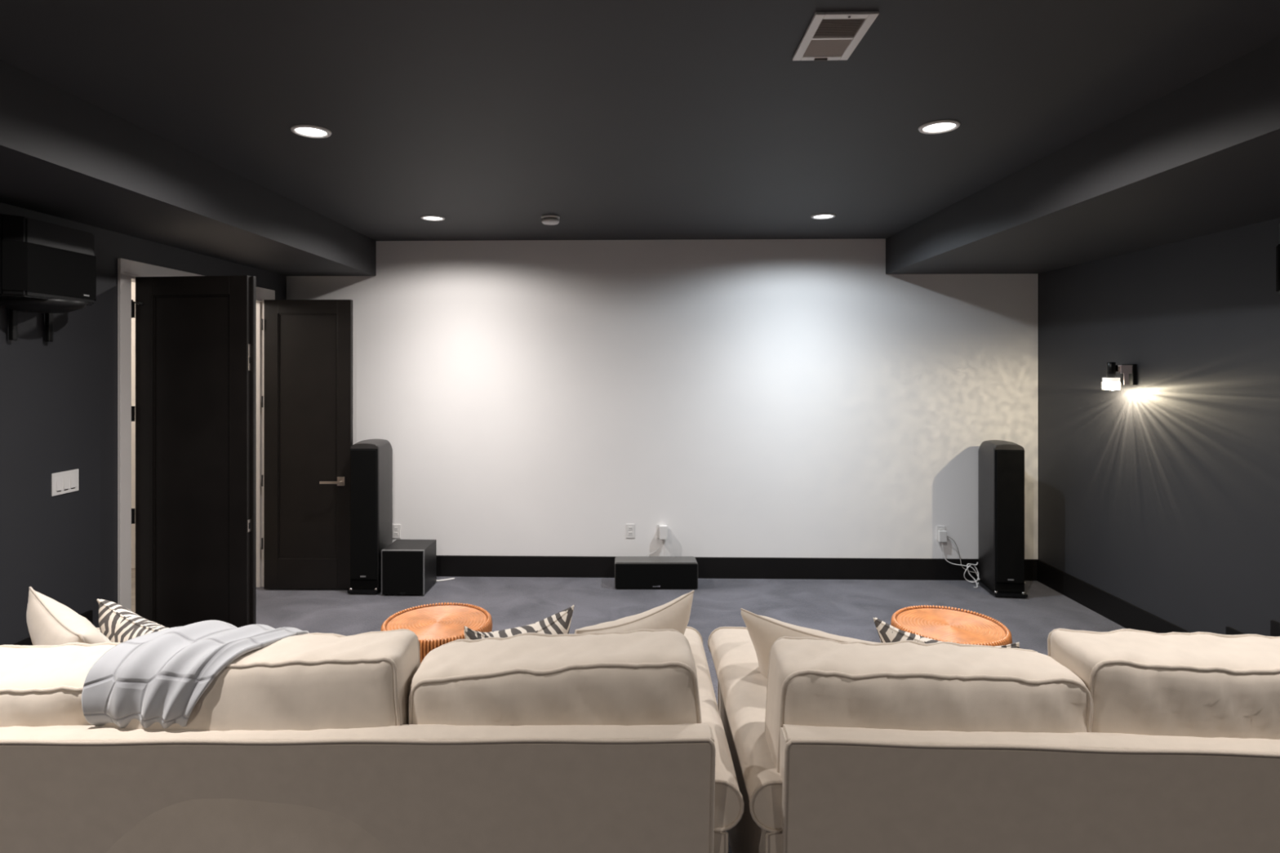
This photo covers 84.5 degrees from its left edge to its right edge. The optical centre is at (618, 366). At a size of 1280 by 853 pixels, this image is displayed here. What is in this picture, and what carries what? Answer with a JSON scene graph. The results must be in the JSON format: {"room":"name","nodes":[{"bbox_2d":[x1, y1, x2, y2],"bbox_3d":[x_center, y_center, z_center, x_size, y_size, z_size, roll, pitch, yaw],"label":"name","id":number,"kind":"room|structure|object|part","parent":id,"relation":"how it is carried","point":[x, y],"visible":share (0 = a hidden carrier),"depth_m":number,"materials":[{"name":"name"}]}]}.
{"room":"home theater","nodes":[
{"label":"home theater","id":0,"kind":"room"},
{"bbox_2d":[131,281,135,568],"bbox_3d":[-3.778,0.431,6.211,1.642,2.700,0.100,0,0,1],"label":"wall","id":1,"kind":"structure","parent":0,"point":[133,284],"depth_m":6.17,"materials":[{"name":"white paint"}]},
{"bbox_2d":[0,202,286,644],"bbox_3d":[-3.004,0.356,1.837,0.120,2.850,8.367,0,0,1],"label":"wall","id":2,"kind":"structure","parent":0,"point":[59,397],"depth_m":3.69,"materials":[{"name":"grey paint"}]},
{"bbox_2d":[0,213,96,342],"bbox_3d":[-2.807,-0.399,3.370,0.370,0.550,0.597,0,0,1],"label":"speaker","id":3,"kind":"object","parent":2,"relation":"attached to","point":[50,268],"visible":1,"depth_m":3.29},
{"bbox_3d":[-2.884,-0.234,3.351,0.023,0.220,0.028,0,0,1],"label":"mount arm","id":4,"kind":"part","parent":3,"relation":"part of","materials":[{"name":"black metal"}]},
{"bbox_3d":[-2.878,-0.234,3.556,0.023,0.220,0.028,0,0,1],"label":"mount arm","id":5,"kind":"part","parent":3,"relation":"part of","materials":[{"name":"black metal"}]},
{"bbox_2d":[2,239,96,301],"bbox_3d":[-2.684,-0.449,3.367,0.066,0.220,0.540,0,0,1],"label":"grille","id":6,"kind":"object","parent":3,"relation":"attached to","point":[33,268],"depth_m":3.28,"materials":[{"name":"black fabric"}]},
{"bbox_2d":[13,609,92,645],"bbox_3d":[-2.935,1.557,1.888,0.016,0.448,8.231,0,0,1],"label":"baseboard","id":7,"kind":"structure","parent":2,"relation":"attached to","point":[88,615],"depth_m":3.46,"materials":[{"name":"black wood"}]},
{"bbox_2d":[51,468,78,496],"bbox_3d":[-2.893,0.606,3.684,0.012,0.116,0.172,0,0,1],"label":"light switch","id":8,"kind":"object","parent":2,"relation":"attached to","point":[66,482],"visible":1,"depth_m":3.67,"materials":[{"name":"white plastic"}]},
{"bbox_2d":[131,275,256,627],"bbox_3d":[-2.532,0.619,4.165,0.773,2.300,0.076,0,0,3],"label":"door","id":9,"kind":"structure","parent":2,"relation":"in","point":[196,335],"depth_m":4.15,"materials":[{"name":"brown wood"}]},
{"bbox_3d":[-2.517,1.649,4.164,0.485,0.240,0.044,0,0,6],"label":"rail","id":10,"kind":"part","parent":9,"relation":"part of","materials":[{"name":"brown wood"}]},
{"bbox_3d":[-2.517,-0.476,4.164,0.485,0.110,0.044,0,0,6],"label":"rail","id":11,"kind":"part","parent":9,"relation":"part of","materials":[{"name":"brown wood"}]},
{"bbox_3d":[-2.517,0.554,4.164,0.493,1.959,0.020,0,0,6],"label":"panel","id":12,"kind":"part","parent":9,"relation":"part of","materials":[{"name":"brown wood"}]},
{"bbox_3d":[-2.165,0.933,4.126,0.004,0.072,0.032,0,0,6],"label":"strike plate","id":13,"kind":"part","parent":9,"relation":"part of","materials":[{"name":"silver metal"}]},
{"bbox_2d":[117,257,275,610],"bbox_3d":[-2.860,0.578,4.926,0.018,2.406,1.737,0,0,1],"label":"trim","id":14,"kind":"structure","parent":2,"relation":"attached to","point":[126,268],"depth_m":4.10,"materials":[{"name":"white wood"}]},
{"bbox_2d":[131,275,263,586],"bbox_3d":[-2.928,0.622,4.928,0.121,2.318,1.561,0,0,1],"label":"trim","id":15,"kind":"structure","parent":2,"relation":"attached to","point":[260,303],"depth_m":5.68,"materials":[{"name":"white wood"}]},
{"bbox_2d":[261,299,352,589],"bbox_3d":[-2.479,0.619,5.585,0.714,2.300,0.106,0,0,1],"label":"door","id":16,"kind":"structure","parent":2,"relation":"in","point":[308,344],"depth_m":5.60,"materials":[{"name":"brown wood"}]},
{"bbox_3d":[-2.474,-0.476,5.616,0.475,0.110,0.044,0,0,1],"label":"rail","id":17,"kind":"part","parent":16,"relation":"part of","materials":[{"name":"brown wood"}]},
{"bbox_3d":[-2.474,1.649,5.616,0.475,0.240,0.044,0,0,1],"label":"rail","id":18,"kind":"part","parent":16,"relation":"part of","materials":[{"name":"brown wood"}]},
{"bbox_3d":[-2.474,0.554,5.616,0.483,1.959,0.020,0,0,1],"label":"panel","id":19,"kind":"part","parent":16,"relation":"part of","materials":[{"name":"brown wood"}]},
{"bbox_3d":[-2.269,0.914,5.555,0.167,0.021,0.052,0,0,1],"label":"lever","id":20,"kind":"part","parent":16,"relation":"part of","materials":[{"name":"silver metal"}]},
{"bbox_2d":[0,59,376,275],"bbox_3d":[-2.556,-0.920,1.887,0.773,0.297,8.247,0,0,1],"label":"soffit","id":21,"kind":"structure","parent":0,"point":[63,155],"depth_m":3.41,"materials":[{"name":"paint"}]},
{"bbox_2d":[131,568,1125,652],"bbox_3d":[-0.592,1.825,2.029,8.217,0.112,8.867,0,0,1],"label":"floor","id":22,"kind":"structure","parent":0,"point":[848,608],"depth_m":5.29,"materials":[{"name":"carpet"}]},
{"bbox_2d":[347,439,392,594],"bbox_3d":[-1.993,1.187,5.697,0.254,1.189,0.430,0,0,1],"label":"tower speaker","id":23,"kind":"object","parent":22,"relation":"on","point":[371,460],"visible":0.92,"depth_m":5.50},
{"bbox_2d":[350,449,376,579],"bbox_3d":[-1.998,1.158,5.506,0.202,1.016,0.016,0,0,1],"label":"grille","id":24,"kind":"object","parent":23,"relation":"attached to","point":[362,462],"depth_m":5.50,"materials":[{"name":"black fabric"}]},
{"bbox_2d":[381,539,436,595],"bbox_3d":[-1.671,1.603,5.627,0.334,0.357,0.350,0,0,1],"label":"subwoofer","id":25,"kind":"object","parent":22,"relation":"on","point":[408,566],"visible":1,"depth_m":5.46,"materials":[{"name":"black wood"}]},
{"bbox_2d":[382,551,422,595],"bbox_3d":[-1.676,1.601,5.462,0.320,0.337,0.019,0,0,1],"label":"grille","id":26,"kind":"object","parent":25,"relation":"attached to","point":[402,571],"depth_m":5.45,"materials":[{"name":"fabric"}]},
{"bbox_3d":[-1.675,1.597,5.465,0.334,0.347,0.014,0,0,1],"label":"edge trim","id":27,"kind":"part","parent":25,"relation":"part of","materials":[{"name":"silver metal"}]},
{"bbox_2d":[435,577,454,582],"bbox_3d":[-1.464,1.776,5.854,0.196,0.016,0.040,0,0,-17],"label":"cable","id":28,"kind":"object","parent":22,"relation":"on","point":[450,579],"visible":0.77,"depth_m":5.85,"materials":[{"name":"white plastic"}]},
{"bbox_2d":[614,556,697,588],"bbox_3d":[0.300,1.672,5.715,0.666,0.209,0.203,0,0,0],"label":"speaker","id":29,"kind":"object","parent":22,"relation":"on","point":[630,572],"visible":1,"depth_m":5.62},
{"bbox_2d":[704,648,1048,852],"bbox_3d":[0.198,1.645,0.735,6.335,0.272,6.080,0,0,1],"label":"platform","id":30,"kind":"object","parent":22,"relation":"on","point":[708,656],"depth_m":3.48,"materials":[{"name":"fabric"}]},
{"bbox_2d":[0,626,744,852],"bbox_3d":[-0.759,1.063,1.893,2.088,0.892,0.925,0,0,0],"label":"sofa","id":31,"kind":"object","parent":30,"relation":"on","point":[608,742],"visible":0.94,"depth_m":1.46,"materials":[{"name":"fabric"}]},
{"bbox_2d":[0,644,115,727],"bbox_3d":[-1.394,0.891,1.617,0.651,0.464,0.233,0,9,0],"label":"cushion","id":32,"kind":"object","parent":31,"relation":"on","point":[42,686],"depth_m":1.52,"materials":[{"name":"fabric"}]},
{"bbox_2d":[26,586,110,645],"bbox_3d":[-1.488,0.872,1.974,0.488,0.466,0.214,0,0,37],"label":"throw pillow","id":33,"kind":"object","parent":31,"relation":"on","point":[50,621],"visible":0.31,"depth_m":1.92,"materials":[{"name":"fabric"}]},
{"bbox_2d":[97,599,168,642],"bbox_3d":[-1.378,0.918,2.111,0.441,0.420,0.214,0,0,29],"label":"throw pillow","id":34,"kind":"object","parent":31,"relation":"on","point":[117,623],"visible":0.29,"depth_m":2.08,"materials":[{"name":"fabric"}]},
{"bbox_2d":[81,619,309,728],"bbox_3d":[-0.941,0.710,1.618,0.364,0.225,0.330,0,0,0],"label":"throw blanket","id":35,"kind":"object","parent":31,"relation":"on","point":[160,677],"visible":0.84,"depth_m":1.49,"materials":[{"name":"grey fabric"}]},
{"bbox_3d":[-0.757,1.103,1.515,1.905,0.692,0.160,0,0,0],"label":"frame","id":36,"kind":"part","parent":31,"relation":"part of","materials":[{"name":"fabric"}]},
{"bbox_2d":[463,604,574,639],"bbox_3d":[-0.310,0.895,2.124,0.344,0.334,0.176,0,0,-26],"label":"throw pillow","id":37,"kind":"object","parent":31,"relation":"on","point":[559,623],"visible":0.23,"depth_m":2.12,"materials":[{"name":"fabric"}]},
{"bbox_2d":[410,630,702,725],"bbox_3d":[-0.132,0.876,1.606,0.639,0.488,0.234,-3,4,0],"label":"cushion","id":38,"kind":"object","parent":31,"relation":"on","point":[635,677],"depth_m":1.50,"materials":[{"name":"fabric"}]},
{"bbox_2d":[574,590,694,635],"bbox_3d":[0.017,0.897,2.053,0.463,0.438,0.200,0,0,-43],"label":"throw pillow","id":39,"kind":"object","parent":31,"relation":"on","point":[675,614],"visible":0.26,"depth_m":2.04,"materials":[{"name":"fabric"}]},
{"bbox_3d":[0.182,1.139,1.922,0.175,0.539,0.875,0,0,1],"label":"arm","id":40,"kind":"part","parent":31,"relation":"part of","materials":[{"name":"fabric"}]},
{"bbox_2d":[380,602,492,663],"bbox_3d":[-0.777,1.295,3.015,0.488,0.424,0.488,0,0,-16],"label":"side table","id":41,"kind":"object","parent":30,"relation":"on","point":[435,626],"visible":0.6,"depth_m":3.01,"materials":[{"name":"orange wood"}]},
{"bbox_2d":[890,604,1012,646],"bbox_3d":[1.398,1.295,2.977,0.488,0.424,0.488,0,0,28],"label":"side table","id":42,"kind":"object","parent":30,"relation":"on","point":[942,624],"visible":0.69,"depth_m":2.98,"materials":[{"name":"orange wood"}]},
{"bbox_2d":[707,626,1279,852],"bbox_3d":[1.316,1.058,1.845,2.088,0.903,0.925,0,0,3],"label":"sofa","id":43,"kind":"object","parent":30,"relation":"on","point":[1123,740],"visible":0.99,"depth_m":1.45,"materials":[{"name":"fabric"}]},
{"bbox_3d":[0.377,1.139,1.917,0.175,0.539,0.875,0,0,1],"label":"arm","id":44,"kind":"part","parent":43,"relation":"part of","materials":[{"name":"fabric"}]},
{"bbox_2d":[740,608,879,678],"bbox_3d":[0.592,0.891,1.950,0.476,0.425,0.244,0,0,32],"label":"throw pillow","id":45,"kind":"object","parent":43,"relation":"on","point":[763,631],"visible":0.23,"depth_m":1.93,"materials":[{"name":"fabric"}]},
{"bbox_2d":[764,638,1087,768],"bbox_3d":[0.670,0.880,1.582,0.659,0.482,0.235,1,3,3],"label":"cushion","id":46,"kind":"object","parent":43,"relation":"on","point":[814,685],"depth_m":1.49,"materials":[{"name":"fabric"}]},
{"bbox_2d":[873,617,1019,648],"bbox_3d":[0.927,0.897,1.967,0.396,0.375,0.187,0,0,35],"label":"throw pillow","id":47,"kind":"object","parent":43,"relation":"on","point":[887,633],"visible":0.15,"depth_m":2.00,"materials":[{"name":"fabric"}]},
{"bbox_3d":[1.297,1.103,1.467,1.905,0.692,0.160,0,0,3],"label":"frame","id":48,"kind":"part","parent":43,"relation":"part of","materials":[{"name":"fabric"}]},
{"bbox_2d":[1049,630,1279,739],"bbox_3d":[1.319,0.864,1.551,0.669,0.513,0.232,1,3,3],"label":"cushion","id":49,"kind":"object","parent":43,"relation":"on","point":[1137,684],"depth_m":1.46,"materials":[{"name":"fabric"}]},
{"bbox_2d":[937,530,979,587],"bbox_3d":[2.788,1.573,5.766,0.312,0.415,0.162,0,0,21],"label":"plug","id":50,"kind":"object","parent":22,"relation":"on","point":[942,535],"visible":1,"depth_m":5.83,"materials":[{"name":"white plastic"}]},
{"bbox_3d":[2.820,1.615,5.812,0.276,0.319,0.063,0,0,28],"label":"power cord","id":51,"kind":"part","parent":50,"relation":"part of","materials":[{"name":"white plastic"}]},
{"bbox_3d":[2.842,1.551,5.820,0.251,0.296,0.023,0,0,19],"label":"signal cord","id":52,"kind":"part","parent":50,"relation":"part of","materials":[{"name":"white plastic"}]},
{"bbox_2d":[976,440,1027,598],"bbox_3d":[3.040,1.187,5.611,0.254,1.189,0.430,0,0,7],"label":"tower speaker","id":53,"kind":"object","parent":22,"relation":"on","point":[1001,463],"visible":0.98,"depth_m":5.43},
{"bbox_2d":[995,450,1024,583],"bbox_3d":[3.016,1.158,5.422,0.202,1.016,0.015,0,0,7],"label":"grille","id":54,"kind":"object","parent":53,"relation":"attached to","point":[1010,464],"depth_m":5.41,"materials":[{"name":"black fabric"}]},
{"bbox_2d":[0,0,1279,240],"bbox_3d":[0.224,-1.119,1.819,6.575,0.100,8.487,0,0,1],"label":"ceiling","id":55,"kind":"structure","parent":0,"point":[612,119],"depth_m":2.72,"materials":[{"name":"paint"}]},
{"bbox_2d":[289,124,331,138],"bbox_3d":[-1.396,-1.065,3.195,0.174,0.009,0.174,0,0,1],"label":"recessed light","id":56,"kind":"object","parent":55,"relation":"in","point":[303,130],"visible":1,"depth_m":3.19,"materials":[{"name":"white plastic"}]},
{"bbox_2d":[420,215,445,221],"bbox_3d":[-1.336,-1.065,5.059,0.174,0.009,0.174,0,0,1],"label":"recessed light","id":57,"kind":"object","parent":55,"relation":"in","point":[432,218],"visible":1,"depth_m":5.06,"materials":[{"name":"white plastic"}]},
{"bbox_2d":[541,214,559,225],"bbox_3d":[-0.488,-1.044,5.030,0.132,0.050,0.132,0,0,1],"label":"smoke detector","id":58,"kind":"object","parent":55,"relation":"attached to","point":[548,220],"visible":1,"depth_m":4.99,"materials":[{"name":"white plastic"}]},
{"bbox_2d":[810,213,835,219],"bbox_3d":[1.453,-1.065,5.001,0.174,0.009,0.174,0,0,1],"label":"recessed light","id":59,"kind":"object","parent":55,"relation":"in","point":[824,215],"visible":1,"depth_m":4.99,"materials":[{"name":"white plastic"}]},
{"bbox_2d":[791,11,879,61],"bbox_3d":[0.692,-1.061,2.279,0.190,0.016,0.320,0,0,1],"label":"ceiling vent","id":60,"kind":"object","parent":55,"relation":"in","point":[830,35],"visible":1,"depth_m":2.26,"materials":[{"name":"white plastic"}]},
{"bbox_3d":[0.695,-1.056,2.424,0.044,0.007,0.011,0,0,1],"label":"damper lever","id":61,"kind":"part","parent":60,"relation":"part of","materials":[{"name":"black metal"}]},
{"bbox_2d":[918,120,960,133],"bbox_3d":[1.427,-1.065,3.136,0.174,0.009,0.174,0,0,1],"label":"recessed light","id":62,"kind":"object","parent":55,"relation":"in","point":[940,126],"visible":1,"depth_m":3.13,"materials":[{"name":"white plastic"}]},
{"bbox_2d":[286,239,1038,559],"bbox_3d":[0.326,0.356,6.001,6.575,2.850,0.120,0,0,1],"label":"wall","id":63,"kind":"structure","parent":0,"point":[740,397],"depth_m":5.93,"materials":[{"name":"white paint"}]},
{"bbox_2d":[392,524,400,537],"bbox_3d":[-1.894,1.403,5.991,0.072,0.116,0.009,0,0,1],"label":"wall outlet","id":64,"kind":"object","parent":63,"relation":"attached to","point":[396,528],"visible":0.9,"depth_m":5.99,"materials":[{"name":"white plastic"}]},
{"bbox_2d":[626,524,635,537],"bbox_3d":[0.098,1.389,5.942,0.072,0.116,0.009,0,0,1],"label":"wall outlet","id":65,"kind":"object","parent":63,"relation":"attached to","point":[630,528],"visible":1,"depth_m":5.94,"materials":[{"name":"white plastic"}]},
{"bbox_2d":[645,524,667,556],"bbox_3d":[0.307,1.555,5.902,0.199,0.443,0.053,0,0,1],"label":"power adapter","id":66,"kind":"object","parent":63,"relation":"attached to","point":[663,528],"visible":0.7,"depth_m":5.88,"materials":[{"name":"white plastic"}]},
{"bbox_2d":[657,524,665,537],"bbox_3d":[0.358,1.389,5.936,0.072,0.116,0.009,0,0,1],"label":"wall outlet","id":67,"kind":"object","parent":63,"relation":"attached to","point":[658,525],"visible":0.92,"depth_m":5.93,"materials":[{"name":"white plastic"}]},
{"bbox_2d":[436,555,1038,580],"bbox_3d":[0.325,1.693,5.933,6.335,0.176,0.016,0,0,1],"label":"baseboard","id":68,"kind":"structure","parent":63,"relation":"attached to","point":[708,567],"depth_m":5.91,"materials":[{"name":"black wood"}]},
{"bbox_2d":[936,525,945,539],"bbox_3d":[2.690,1.389,5.879,0.072,0.116,0.009,0,0,1],"label":"wall outlet","id":69,"kind":"object","parent":63,"relation":"attached to","point":[938,527],"visible":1,"depth_m":5.88,"materials":[{"name":"white plastic"}]},
{"bbox_2d":[885,37,1279,274],"bbox_3d":[2.762,-0.920,1.756,1.258,0.297,8.247,0,0,1],"label":"soffit","id":70,"kind":"structure","parent":0,"point":[1202,157],"depth_m":3.36,"materials":[{"name":"paint"}]},
{"bbox_2d":[1038,217,1279,635],"bbox_3d":[3.449,0.356,1.680,0.120,2.850,8.367,0,0,1],"label":"wall","id":71,"kind":"structure","parent":0,"point":[1160,494],"depth_m":4.41,"materials":[{"name":"grey paint"}]},
{"bbox_2d":[1102,362,1137,390],"bbox_3d":[3.372,0.066,4.762,0.184,0.189,0.120,0,0,1],"label":"wall sconce","id":72,"kind":"object","parent":71,"relation":"attached to","point":[1128,371],"visible":1,"depth_m":4.72,"materials":[{"name":"black metal"}]},
{"bbox_3d":[3.332,0.131,4.765,0.104,0.058,0.104,0,0,1],"label":"lamp shade","id":73,"kind":"part","parent":72,"relation":"part of","materials":[{"name":"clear glass"}]},
{"bbox_3d":[3.398,0.013,4.763,0.077,0.046,0.060,0,0,1],"label":"arm","id":74,"kind":"part","parent":72,"relation":"part of","materials":[{"name":"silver metal"}]},
{"bbox_3d":[3.394,0.057,4.718,0.078,0.130,0.032,0,0,1],"label":"plate","id":75,"kind":"part","parent":72,"relation":"part of","materials":[{"name":"silver metal"}]},
{"bbox_2d":[1036,560,1279,636],"bbox_3d":[3.382,1.557,1.733,0.016,0.448,8.231,0,0,1],"label":"baseboard","id":76,"kind":"structure","parent":71,"relation":"attached to","point":[1117,610],"depth_m":4.98,"materials":[{"name":"black wood"}]},
{"bbox_2d":[1275,222,1279,294],"bbox_3d":[3.326,-0.429,3.190,0.370,0.550,0.597,0,0,1],"label":"speaker","id":77,"kind":"object","parent":71,"relation":"attached to","point":[1277,247],"visible":1,"depth_m":3.40},
{"bbox_2d":[1275,244,1279,291],"bbox_3d":[3.203,-0.479,3.193,0.066,0.220,0.540,0,0,1],"label":"grille","id":78,"kind":"object","parent":77,"relation":"attached to","point":[1277,248],"depth_m":3.40,"materials":[{"name":"black fabric"}]}
]}

